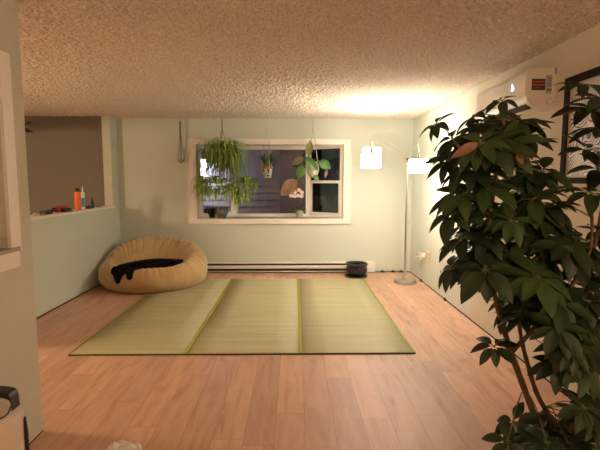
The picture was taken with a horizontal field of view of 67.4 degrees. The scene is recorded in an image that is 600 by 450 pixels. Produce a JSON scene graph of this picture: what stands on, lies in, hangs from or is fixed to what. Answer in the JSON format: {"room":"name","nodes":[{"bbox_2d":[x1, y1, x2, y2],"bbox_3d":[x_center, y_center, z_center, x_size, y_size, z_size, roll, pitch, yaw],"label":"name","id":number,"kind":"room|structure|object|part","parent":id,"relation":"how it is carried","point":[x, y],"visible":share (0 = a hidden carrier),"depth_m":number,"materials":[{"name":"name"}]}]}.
{"room":"living room","nodes":[
{"label":"living room","id":0,"kind":"room"},
{"bbox_2d":[0,0,42,442],"bbox_3d":[-1.529,0.260,-0.035,0.120,2.410,5.120,0,6,-1],"label":"wall","id":1,"kind":"structure","parent":0,"point":[19,357],"depth_m":2.40,"materials":[{"name":"beige paint"}]},
{"bbox_2d":[0,50,21,271],"bbox_3d":[-1.539,-0.267,1.739,0.150,1.095,1.235,0,6,-1],"label":"window","id":2,"kind":"structure","parent":1,"relation":"in","point":[10,256],"depth_m":2.30,"materials":[{"name":"beige paint"}]},
{"bbox_3d":[-1.539,0.179,1.817,0.150,0.022,1.120,0,6,-1],"label":"sill","id":3,"kind":"part","parent":2,"relation":"part of","materials":[{"name":"beige"}]},
{"bbox_2d":[29,271,570,444],"bbox_3d":[-0.469,1.196,2.647,4.572,0.013,9.041,0,6,-1],"label":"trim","id":4,"kind":"structure","parent":1,"relation":"attached to","point":[547,380],"depth_m":5.19,"materials":[{"name":"grey"}]},
{"bbox_2d":[24,116,104,214],"bbox_3d":[-4.562,-0.427,6.831,3.260,2.410,0.120,0,6,-1],"label":"wall","id":5,"kind":"structure","parent":0,"point":[64,153],"depth_m":6.73,"materials":[{"name":"brown paint"}]},
{"bbox_2d":[30,116,120,317],"bbox_3d":[-2.851,-0.272,5.282,0.120,2.410,3.440,0,6,-1],"label":"wall","id":6,"kind":"structure","parent":0,"point":[68,251],"depth_m":5.63,"materials":[{"name":"grey paint"}]},
{"bbox_2d":[30,206,114,219],"bbox_3d":[-2.851,-0.119,5.166,0.195,0.028,3.219,0,6,-1],"label":"trim","id":7,"kind":"structure","parent":6,"relation":"attached to","point":[54,214],"depth_m":5.32,"materials":[{"name":"beige paint"}]},
{"bbox_2d":[40,210,52,213],"bbox_3d":[-2.848,-0.145,5.054,0.080,0.045,0.140,0,6,-1],"label":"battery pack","id":8,"kind":"object","parent":7,"relation":"on","point":[41,211],"visible":0.94,"depth_m":4.99,"materials":[{"name":"black plastic"}]},
{"bbox_2d":[51,205,70,212],"bbox_3d":[-2.825,-0.188,5.306,0.108,0.076,0.330,0,6,-1],"label":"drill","id":9,"kind":"object","parent":7,"relation":"on","point":[63,208],"visible":0.94,"depth_m":5.28,"materials":[{"name":"red plastic"}]},
{"bbox_3d":[-2.792,-0.181,5.373,0.040,0.046,0.180,0,6,-1],"label":"handle","id":10,"kind":"part","parent":9,"relation":"part of","materials":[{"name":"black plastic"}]},
{"bbox_2d":[74,188,81,209],"bbox_3d":[-2.847,-0.333,5.762,0.080,0.278,0.080,0,6,-1],"label":"bottle","id":11,"kind":"object","parent":7,"relation":"on","point":[77,195],"visible":0.99,"depth_m":5.73,"materials":[{"name":"orange plastic"}]},
{"bbox_2d":[81,186,84,208],"bbox_3d":[-2.844,-0.357,5.892,0.050,0.300,0.050,0,6,-1],"label":"tube","id":12,"kind":"object","parent":7,"relation":"on","point":[82,192],"visible":0.91,"depth_m":5.88,"materials":[{"name":"white plastic"}]},
{"bbox_2d":[116,118,413,270],"bbox_3d":[-0.530,-0.453,7.094,4.810,2.410,0.140,0,6,-1],"label":"wall","id":13,"kind":"structure","parent":0,"point":[152,182],"depth_m":7.02,"materials":[{"name":"grey paint"}]},
{"bbox_2d":[186,139,351,223],"bbox_3d":[-0.479,-0.695,7.222,2.541,1.313,0.502,0,6,-1],"label":"window","id":14,"kind":"structure","parent":13,"relation":"in","point":[315,214],"depth_m":7.04,"materials":[{"name":"beige paint"}]},
{"bbox_2d":[204,208,215,217],"bbox_3d":[-1.449,-0.199,7.258,0.204,0.150,0.204,0,6,-1],"label":"pot","id":15,"kind":"object","parent":14,"relation":"on","point":[211,211],"visible":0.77,"depth_m":7.17,"materials":[{"name":"black plastic"}]},
{"bbox_3d":[-1.343,-0.701,7.231,0.668,1.155,0.045,-5,7,-39],"label":"sash","id":16,"kind":"part","parent":14,"relation":"part of","materials":[{"name":"beige paint"}]},
{"bbox_2d":[215,206,227,217],"bbox_3d":[-1.234,-0.200,7.095,0.212,0.185,0.212,0,6,-1],"label":"stone bowl","id":17,"kind":"object","parent":14,"relation":"on","point":[221,211],"visible":0.99,"depth_m":7.02,"materials":[{"name":"grey stone"}]},
{"bbox_3d":[-0.467,-0.101,7.295,2.300,0.050,0.470,0,6,-1],"label":"sill","id":18,"kind":"part","parent":14,"relation":"part of","materials":[{"name":"beige paint"}]},
{"bbox_3d":[-0.472,-0.722,7.449,1.225,1.155,0.045,0,6,-1],"label":"sash","id":19,"kind":"part","parent":14,"relation":"part of","materials":[{"name":"beige paint"}]},
{"bbox_2d":[289,188,304,216],"bbox_3d":[-0.030,-0.356,7.203,0.294,0.473,0.220,0,6,-1],"label":"potted orchid","id":20,"kind":"object","parent":14,"relation":"on","point":[299,213],"visible":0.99,"depth_m":7.09,"materials":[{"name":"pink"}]},
{"bbox_3d":[-0.008,-0.178,7.269,0.124,0.105,0.124,0,6,-1],"label":"pot","id":21,"kind":"part","parent":20,"relation":"part of","materials":[{"name":"beige ceramic"}]},
{"bbox_3d":[0.410,-0.967,7.233,0.588,0.513,0.004,4,7,37],"label":"pane","id":22,"kind":"part","parent":14,"relation":"part of","materials":[{"name":"clear glass"}]},
{"bbox_3d":[0.410,-0.425,7.287,0.588,0.512,0.004,4,7,37],"label":"pane","id":23,"kind":"part","parent":14,"relation":"part of","materials":[{"name":"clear glass"}]},
{"bbox_3d":[0.407,-0.703,7.255,0.672,1.155,0.045,4,7,37],"label":"sash","id":24,"kind":"part","parent":14,"relation":"part of","materials":[{"name":"beige paint"}]},
{"bbox_2d":[207,261,374,271],"bbox_3d":[-0.486,0.659,7.094,3.335,0.164,0.070,0,6,-1],"label":"baseboard heater","id":25,"kind":"object","parent":13,"relation":"attached to","point":[316,266],"visible":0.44,"depth_m":7.08,"materials":[{"name":"beige metal"}]},
{"bbox_2d":[15,0,599,118],"bbox_3d":[-1.283,-1.371,4.238,6.150,0.014,5.340,0,6,-1],"label":"ceiling","id":26,"kind":"structure","parent":0,"point":[377,59],"depth_m":3.33,"materials":[{"name":"white paint"}]},
{"bbox_2d":[29,272,595,449],"bbox_3d":[-2.130,1.281,2.361,8.200,0.100,9.900,0,6,-1],"label":"floor","id":27,"kind":"structure","parent":0,"point":[439,396],"depth_m":3.11,"materials":[{"name":"brown wood"}]},
{"bbox_2d":[0,402,29,449],"bbox_3d":[-1.366,1.048,2.026,0.249,0.428,0.240,0,6,-1],"label":"canister","id":28,"kind":"object","parent":27,"relation":"on","point":[14,435],"visible":0.91,"depth_m":1.99,"materials":[{"name":"white plastic"},{"name":"black plastic"}]},
{"bbox_2d":[0,386,19,418],"bbox_3d":[-1.364,0.789,1.978,0.178,0.092,0.164,0,6,-1],"label":"headset","id":29,"kind":"object","parent":28,"relation":"on","point":[9,393],"visible":1,"depth_m":2.02,"materials":[{"name":"black plastic"}]},
{"bbox_2d":[104,439,141,449],"bbox_3d":[-0.960,1.189,2.410,0.204,0.070,0.178,0,6,-1],"label":"plastic bag","id":30,"kind":"object","parent":27,"relation":"on","point":[122,444],"visible":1,"depth_m":2.40,"materials":[{"name":"white plastic"}]},
{"bbox_2d":[68,278,415,355],"bbox_3d":[-0.497,0.938,5.198,2.911,0.017,2.868,0,6,-1],"label":"mat","id":31,"kind":"object","parent":27,"relation":"on","point":[297,316],"visible":0.98,"depth_m":4.56,"materials":[{"name":"yellow"}]},
{"bbox_3d":[-1.466,0.940,5.185,0.971,0.016,2.860,0,6,-1],"label":"mat panel","id":32,"kind":"part","parent":31,"relation":"part of","materials":[{"name":"beige wicker"}]},
{"bbox_2d":[98,236,207,292],"bbox_3d":[-2.056,0.515,6.311,1.474,0.600,1.335,0,6,-1],"label":"bean bag","id":33,"kind":"object","parent":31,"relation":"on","point":[191,272],"visible":0.93,"depth_m":6.11,"materials":[{"name":"fabric"}]},
{"bbox_2d":[111,258,183,284],"bbox_3d":[-2.009,0.591,5.956,0.889,0.280,0.419,-4,7,-33],"label":"dog","id":34,"kind":"object","parent":33,"relation":"in","point":[118,271],"visible":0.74,"depth_m":5.84},
{"bbox_3d":[-0.495,0.938,5.198,0.967,0.016,2.860,0,6,-1],"label":"mat panel","id":35,"kind":"part","parent":31,"relation":"part of","materials":[{"name":"beige wicker"}]},
{"bbox_3d":[0.472,0.937,5.211,0.963,0.016,2.860,0,6,-1],"label":"mat panel","id":36,"kind":"part","parent":31,"relation":"part of","materials":[{"name":"beige wicker"}]},
{"bbox_2d":[345,261,367,278],"bbox_3d":[0.856,0.676,6.813,0.344,0.212,0.344,0,6,-1],"label":"planter","id":37,"kind":"object","parent":27,"relation":"on","point":[354,269],"visible":0.99,"depth_m":6.69,"materials":[{"name":"grey"}]},
{"bbox_2d":[361,134,428,284],"bbox_3d":[1.239,-0.159,5.881,1.048,2.066,1.234,0,6,-1],"label":"arc floor lamp","id":38,"kind":"object","parent":27,"relation":"on","point":[371,156],"visible":1,"depth_m":5.48,"materials":[{"name":"silver metal"}]},
{"bbox_3d":[0.838,-0.757,5.313,0.232,0.158,0.232,0,6,-1],"label":"lamp shade","id":39,"kind":"part","parent":38,"relation":"part of","materials":[{"name":"white fabric"}]},
{"bbox_3d":[0.952,-0.940,5.949,0.232,0.158,0.232,0,6,-1],"label":"lamp shade","id":40,"kind":"part","parent":38,"relation":"part of","materials":[{"name":"white fabric"}]},
{"bbox_3d":[1.179,-0.921,5.776,0.032,0.254,1.177,4,7,34],"label":"arm","id":41,"kind":"part","parent":38,"relation":"part of","materials":[{"name":"silver metal"}]},
{"bbox_3d":[1.230,-1.023,6.096,0.641,0.389,0.021,-3,7,-30],"label":"arm","id":42,"kind":"part","parent":38,"relation":"part of","materials":[{"name":"silver metal"}]},
{"bbox_3d":[1.410,-0.703,5.356,0.236,0.158,0.236,0,6,-1],"label":"lamp shade","id":43,"kind":"part","parent":38,"relation":"part of","materials":[{"name":"white fabric"}]},
{"bbox_2d":[420,81,599,449],"bbox_3d":[1.010,0.350,1.866,1.114,1.875,0.791,0,6,-1],"label":"tree","id":44,"kind":"object","parent":27,"relation":"on","point":[534,291],"visible":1,"depth_m":1.66,"materials":[{"name":"green plant"}]},
{"bbox_2d":[410,23,599,393],"bbox_3d":[1.880,0.030,2.260,0.121,2.410,9.640,0,6,-1],"label":"wall","id":45,"kind":"structure","parent":0,"point":[576,55],"depth_m":4.51,"materials":[{"name":"beige paint"}]},
{"bbox_2d":[416,252,424,262],"bbox_3d":[1.719,0.472,6.467,0.054,0.166,0.296,-1,6,-9],"label":"power adapter","id":46,"kind":"object","parent":45,"relation":"attached to","point":[422,254],"visible":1,"depth_m":6.39,"materials":[{"name":"beige paint"}]},
{"bbox_2d":[426,250,430,260],"bbox_3d":[1.760,0.419,6.135,0.018,0.117,0.193,0,6,-1],"label":"wall outlet","id":47,"kind":"object","parent":45,"relation":"attached to","point":[428,254],"visible":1,"depth_m":6.13,"materials":[{"name":"beige plastic"}]},
{"bbox_2d":[477,67,556,122],"bbox_3d":[1.693,-1.011,3.600,0.216,0.285,0.880,0,6,-1],"label":"air conditioner","id":48,"kind":"object","parent":45,"relation":"attached to","point":[534,89],"visible":0.93,"depth_m":3.22,"materials":[{"name":"beige plastic"}]},
{"bbox_3d":[1.592,-1.042,3.603,0.010,0.167,0.849,0,6,-1],"label":"panel","id":49,"kind":"part","parent":48,"relation":"part of","materials":[{"name":"beige plastic"}]},
{"bbox_2d":[484,104,530,120],"bbox_3d":[1.632,-0.889,3.619,0.038,0.034,0.785,0,6,-1],"label":"outlet","id":50,"kind":"object","parent":48,"relation":"attached to","point":[521,107],"depth_m":3.41,"materials":[{"name":"grey plastic"}]},
{"bbox_3d":[1.792,-0.968,3.177,0.030,0.285,0.008,0,6,-1],"label":"mounting plate","id":51,"kind":"part","parent":48,"relation":"part of","materials":[{"name":"beige plastic"}]},
{"bbox_2d":[558,66,599,187],"bbox_3d":[1.795,-0.570,2.543,0.039,0.722,1.025,0,6,-1],"label":"framed picture","id":52,"kind":"object","parent":45,"relation":"attached to","point":[568,161],"visible":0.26,"depth_m":2.90,"materials":[{"name":"black painted wood"},{"name":"printed paper"},{"name":"glass"}]},
{"bbox_3d":[1.791,-0.624,3.027,0.034,0.610,0.050,0,6,-1],"label":"frame rail","id":53,"kind":"part","parent":52,"relation":"part of","materials":[{"name":"black wood"}]},
{"bbox_3d":[1.798,-0.253,2.574,0.034,0.038,1.025,0,6,-1],"label":"frame rail","id":54,"kind":"part","parent":52,"relation":"part of","materials":[{"name":"black wood"}]},
{"bbox_3d":[1.798,-0.904,2.509,0.034,0.050,1.025,0,6,-1],"label":"frame rail","id":55,"kind":"part","parent":52,"relation":"part of","materials":[{"name":"black wood"}]},
{"bbox_2d":[567,77,599,175],"bbox_3d":[1.802,-0.576,2.542,0.004,0.610,0.925,0,6,-1],"label":"print","id":56,"kind":"object","parent":52,"relation":"on","point":[574,159],"depth_m":2.88},
{"bbox_3d":[-2.130,-1.216,2.111,8.200,0.100,9.900,0,6,-1],"label":"ceiling","id":57,"kind":"structure","parent":0,"visible":0},
{"bbox_2d":[25,121,32,132],"bbox_3d":[-3.644,-1.264,5.054,1.238,0.390,1.247,0,6,-1],"label":"ceiling fan","id":58,"kind":"object","parent":57,"relation":"hanging from","point":[28,122],"visible":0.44,"depth_m":5.58,"materials":[{"name":"black plastic"}]},
{"bbox_2d":[178,120,183,162],"bbox_3d":[-1.809,-1.286,6.812,0.102,0.697,0.102,0,6,-1],"label":"hanger","id":59,"kind":"object","parent":57,"relation":"hanging from","point":[180,144],"visible":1,"depth_m":6.80,"materials":[{"name":"silver metal"}]},
{"bbox_2d":[188,117,258,213],"bbox_3d":[-1.145,-0.892,6.747,1.033,1.468,0.697,2,6,19],"label":"spider plant","id":60,"kind":"object","parent":57,"relation":"hanging from","point":[220,154],"visible":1,"depth_m":6.63,"materials":[{"name":"green plant"}]},
{"bbox_3d":[-1.128,-0.763,6.688,0.808,0.724,0.186,0,6,2],"label":"runner stem","id":61,"kind":"part","parent":60,"relation":"part of","materials":[{"name":"yellow"}]},
{"bbox_2d":[257,119,278,177],"bbox_3d":[-0.464,-1.163,6.734,0.304,0.926,0.228,5,8,42],"label":"succulent","id":62,"kind":"object","parent":57,"relation":"hanging from","point":[267,169],"visible":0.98,"depth_m":6.70,"materials":[{"name":"green plant"}]},
{"bbox_2d":[262,166,272,177],"bbox_3d":[-0.487,-0.797,6.748,0.160,0.169,0.160,0,6,-1],"label":"pot","id":63,"kind":"object","parent":62,"relation":"on","point":[267,170],"depth_m":6.69,"materials":[{"name":"white ceramic"}]},
{"bbox_2d":[281,119,329,195],"bbox_3d":[0.080,-1.026,6.689,0.741,1.190,0.272,0,6,-1],"label":"hanging plant","id":64,"kind":"object","parent":57,"relation":"hanging from","point":[289,186],"visible":1,"depth_m":6.65,"materials":[{"name":"green plant"}]},
{"bbox_2d":[307,162,318,176],"bbox_3d":[0.195,-0.831,6.754,0.184,0.235,0.184,0,6,-1],"label":"pot","id":65,"kind":"object","parent":64,"relation":"on","point":[311,172],"depth_m":6.69,"materials":[{"name":"beige ceramic"}]},
{"label":"outside","id":66,"kind":"structure","parent":0,"visible":0},
{"bbox_2d":[200,148,279,212],"bbox_3d":[-2.375,-1.087,9.267,3.900,3.640,0.120,0,6,-1],"label":"wall","id":67,"kind":"structure","parent":66,"point":[267,200],"depth_m":9.27,"materials":[{"name":"grey"}]}
]}

